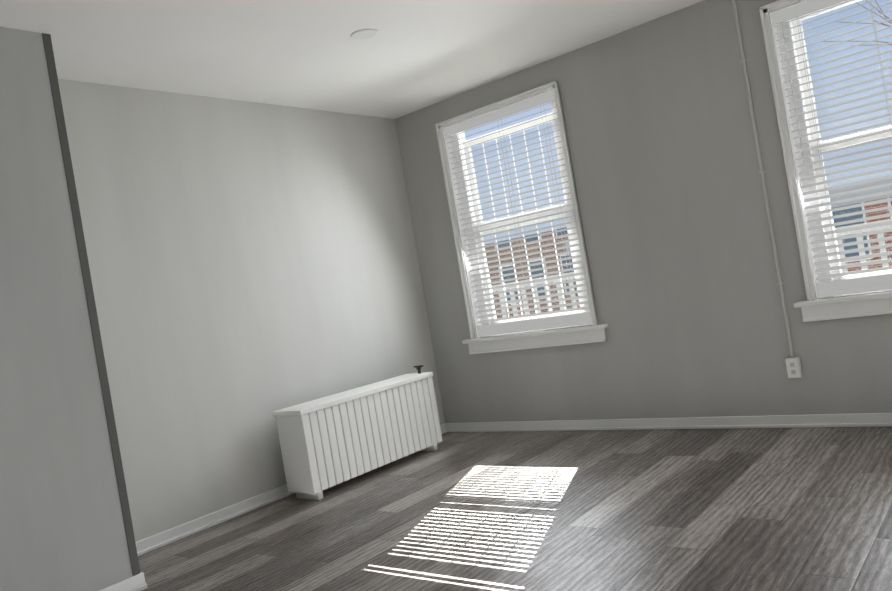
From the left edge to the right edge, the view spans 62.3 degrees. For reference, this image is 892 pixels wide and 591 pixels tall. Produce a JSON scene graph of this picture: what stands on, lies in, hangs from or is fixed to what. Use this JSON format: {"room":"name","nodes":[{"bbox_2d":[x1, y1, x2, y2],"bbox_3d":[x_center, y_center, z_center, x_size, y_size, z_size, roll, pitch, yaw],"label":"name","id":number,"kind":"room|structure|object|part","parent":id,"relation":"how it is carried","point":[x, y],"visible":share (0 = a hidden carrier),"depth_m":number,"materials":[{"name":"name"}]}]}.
{"room":"empty living room","nodes":[
{"label":"empty living room","id":0,"kind":"room"},
{"bbox_2d":[0,27,132,590],"bbox_3d":[-3.533,0.386,1.793,0.580,2.746,5.150,-9,0,39],"label":"wall","id":1,"kind":"structure","parent":0,"point":[62,527],"depth_m":3.43,"materials":[{"name":"grey paint"}]},
{"bbox_2d":[42,33,139,575],"bbox_3d":[-1.721,0.081,3.597,0.004,2.746,0.038,-9,0,39],"label":"wall edge","id":2,"kind":"structure","parent":1,"relation":"attached to","point":[90,299],"depth_m":3.60,"materials":[{"name":"grey paint"}]},
{"bbox_2d":[99,572,146,590],"bbox_3d":[-3.075,1.663,1.615,0.029,0.076,5.176,-9,0,39],"label":"baseboard","id":3,"kind":"structure","parent":1,"relation":"attached to","point":[137,582],"depth_m":3.56,"materials":[{"name":"white paint"}]},
{"bbox_2d":[58,79,444,541],"bbox_3d":[-2.961,0.288,3.169,0.250,2.746,8.520,-9,0,39],"label":"wall","id":4,"kind":"structure","parent":0,"point":[253,266],"depth_m":4.88,"materials":[{"name":"grey paint"}]},
{"bbox_2d":[135,423,446,555],"bbox_3d":[-0.964,1.305,5.176,0.026,0.076,3.105,-9,0,39],"label":"baseboard","id":5,"kind":"structure","parent":4,"relation":"attached to","point":[143,546],"depth_m":4.56,"materials":[{"name":"white paint"}]},
{"bbox_2d":[0,0,703,118],"bbox_3d":[-1.279,-1.443,1.752,5.050,0.120,8.770,-9,0,39],"label":"ceiling","id":6,"kind":"structure","parent":0,"point":[413,56],"depth_m":4.40,"materials":[{"name":"white paint"}]},
{"bbox_2d":[351,29,378,39],"bbox_3d":[-0.473,-1.517,4.297,0.164,0.007,0.164,-9,0,39],"label":"recessed light","id":7,"kind":"object","parent":6,"relation":"in","point":[364,34],"visible":1,"depth_m":4.29,"materials":[{"name":"white paint"}]},
{"bbox_2d":[138,426,891,590],"bbox_3d":[-0.808,1.384,1.757,5.050,0.120,8.770,-9,0,39],"label":"floor","id":8,"kind":"structure","parent":0,"point":[772,509],"depth_m":3.64,"materials":[{"name":"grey wood"}]},
{"bbox_2d":[272,365,441,499],"bbox_3d":[-0.580,0.944,5.307,0.290,0.662,1.336,-9,0,39],"label":"radiator","id":9,"kind":"object","parent":8,"relation":"on","point":[329,441],"visible":1,"depth_m":5.06,"materials":[{"name":"white metal"}]},
{"bbox_2d":[395,0,891,422],"bbox_3d":[1.580,-0.472,5.037,5.050,2.746,0.180,-9,0,39],"label":"wall","id":10,"kind":"structure","parent":0,"point":[672,209],"depth_m":4.98,"materials":[{"name":"grey paint"}]},
{"bbox_2d":[435,81,597,338],"bbox_3d":[0.582,-0.598,5.824,1.160,1.830,0.250,-9,0,39],"label":"window","id":11,"kind":"structure","parent":10,"relation":"in","point":[479,283],"depth_m":5.81,"materials":[{"name":"white paint"}]},
{"bbox_2d":[449,104,562,240],"bbox_3d":[0.466,-0.943,5.748,0.975,0.880,0.016,-9,0,39],"label":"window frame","id":12,"kind":"structure","parent":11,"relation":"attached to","point":[457,182],"depth_m":6.05,"materials":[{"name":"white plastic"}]},
{"bbox_3d":[0.612,-0.560,5.854,0.810,1.465,0.044,-9,0,39],"label":"glass","id":13,"kind":"part","parent":11,"relation":"part of","materials":[{"name":"clear glass"}]},
{"bbox_3d":[0.616,-0.532,5.854,0.900,1.630,0.075,-9,0,39],"label":"sash frame","id":14,"kind":"part","parent":11,"relation":"part of","materials":[{"name":"white paint"}]},
{"bbox_2d":[462,324,607,353],"bbox_3d":[0.688,0.345,5.764,1.310,0.125,0.140,-9,0,39],"label":"sill","id":15,"kind":"structure","parent":10,"relation":"attached to","point":[583,334],"depth_m":5.69,"materials":[{"name":"white paint"}]},
{"bbox_2d":[445,413,891,431],"bbox_3d":[1.735,0.856,4.959,4.550,0.076,0.026,-9,0,39],"label":"baseboard","id":16,"kind":"structure","parent":10,"relation":"attached to","point":[830,420],"depth_m":5.01,"materials":[{"name":"white paint"}]},
{"bbox_2d":[732,0,793,357],"bbox_3d":[1.958,-0.747,4.570,0.040,2.326,0.019,-9,0,39],"label":"conduit pipe","id":17,"kind":"object","parent":10,"relation":"attached to","point":[761,172],"visible":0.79,"depth_m":4.56,"materials":[{"name":"grey metal"}]},
{"bbox_2d":[785,357,801,377],"bbox_3d":[2.148,0.446,4.561,0.074,0.120,0.046,-9,0,39],"label":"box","id":18,"kind":"object","parent":10,"relation":"attached to","point":[797,365],"visible":1,"depth_m":4.54,"materials":[{"name":"white plastic"}]},
{"bbox_2d":[790,363,795,373],"bbox_3d":[2.134,0.449,4.543,0.024,0.072,0.002,-9,0,39],"label":"electrical outlet","id":19,"kind":"object","parent":18,"relation":"attached to","point":[792,371],"visible":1,"depth_m":4.54,"materials":[{"name":"white plastic"}]},
{"bbox_2d":[759,0,891,300],"bbox_3d":[2.550,-0.923,4.207,1.128,1.830,0.250,-9,0,39],"label":"window","id":20,"kind":"structure","parent":10,"relation":"in","point":[829,278],"depth_m":4.42,"materials":[{"name":"white paint"}]},
{"bbox_2d":[781,21,804,165],"bbox_3d":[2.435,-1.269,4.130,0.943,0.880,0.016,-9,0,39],"label":"blind wand","id":21,"kind":"object","parent":20,"relation":"attached to","point":[792,93],"visible":1,"depth_m":4.42,"materials":[{"name":"white plastic"}]},
{"bbox_3d":[2.571,-0.944,4.236,0.778,1.585,0.044,-9,0,39],"label":"glass","id":22,"kind":"part","parent":20,"relation":"part of","materials":[{"name":"clear glass"}]},
{"bbox_2d":[794,290,891,321],"bbox_3d":[2.657,0.020,4.146,1.278,0.125,0.140,-9,0,39],"label":"sill","id":23,"kind":"structure","parent":10,"relation":"attached to","point":[857,305],"depth_m":4.34,"materials":[{"name":"white paint"}]},
{"label":"outside","id":24,"kind":"structure","parent":0,"visible":0},
{"bbox_2d":[822,0,891,45],"bbox_3d":[12.177,-1.673,10.659,10.350,14.020,13.901,-9,0,39],"label":"tree","id":25,"kind":"object","parent":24,"point":[885,16],"depth_m":11.76,"materials":[{"name":"brown plant"}]},
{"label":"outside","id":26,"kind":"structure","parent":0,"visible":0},
{"bbox_2d":[485,227,571,317],"bbox_3d":[5.092,2.820,35.292,13.000,11.000,9.000,-9,0,39],"label":"building","id":27,"kind":"structure","parent":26,"point":[526,263],"depth_m":30.27,"materials":[{"name":"brown brick"}]},
{"bbox_2d":[491,219,891,316],"bbox_3d":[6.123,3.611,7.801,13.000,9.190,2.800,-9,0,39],"label":"railing","id":28,"kind":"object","parent":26,"point":[839,248],"depth_m":9.51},
{"bbox_2d":[570,197,891,307],"bbox_3d":[12.867,2.176,23.843,13.500,9.750,9.000,-9,0,39],"label":"building","id":29,"kind":"structure","parent":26,"point":[865,215],"depth_m":19.15,"materials":[{"name":"red brick"}]},
{"bbox_2d":[565,178,891,255],"bbox_3d":[11.931,-2.868,23.718,13.300,0.490,9.300,-9,0,39],"label":"roof","id":30,"kind":"structure","parent":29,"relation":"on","point":[861,193],"depth_m":18.86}
]}

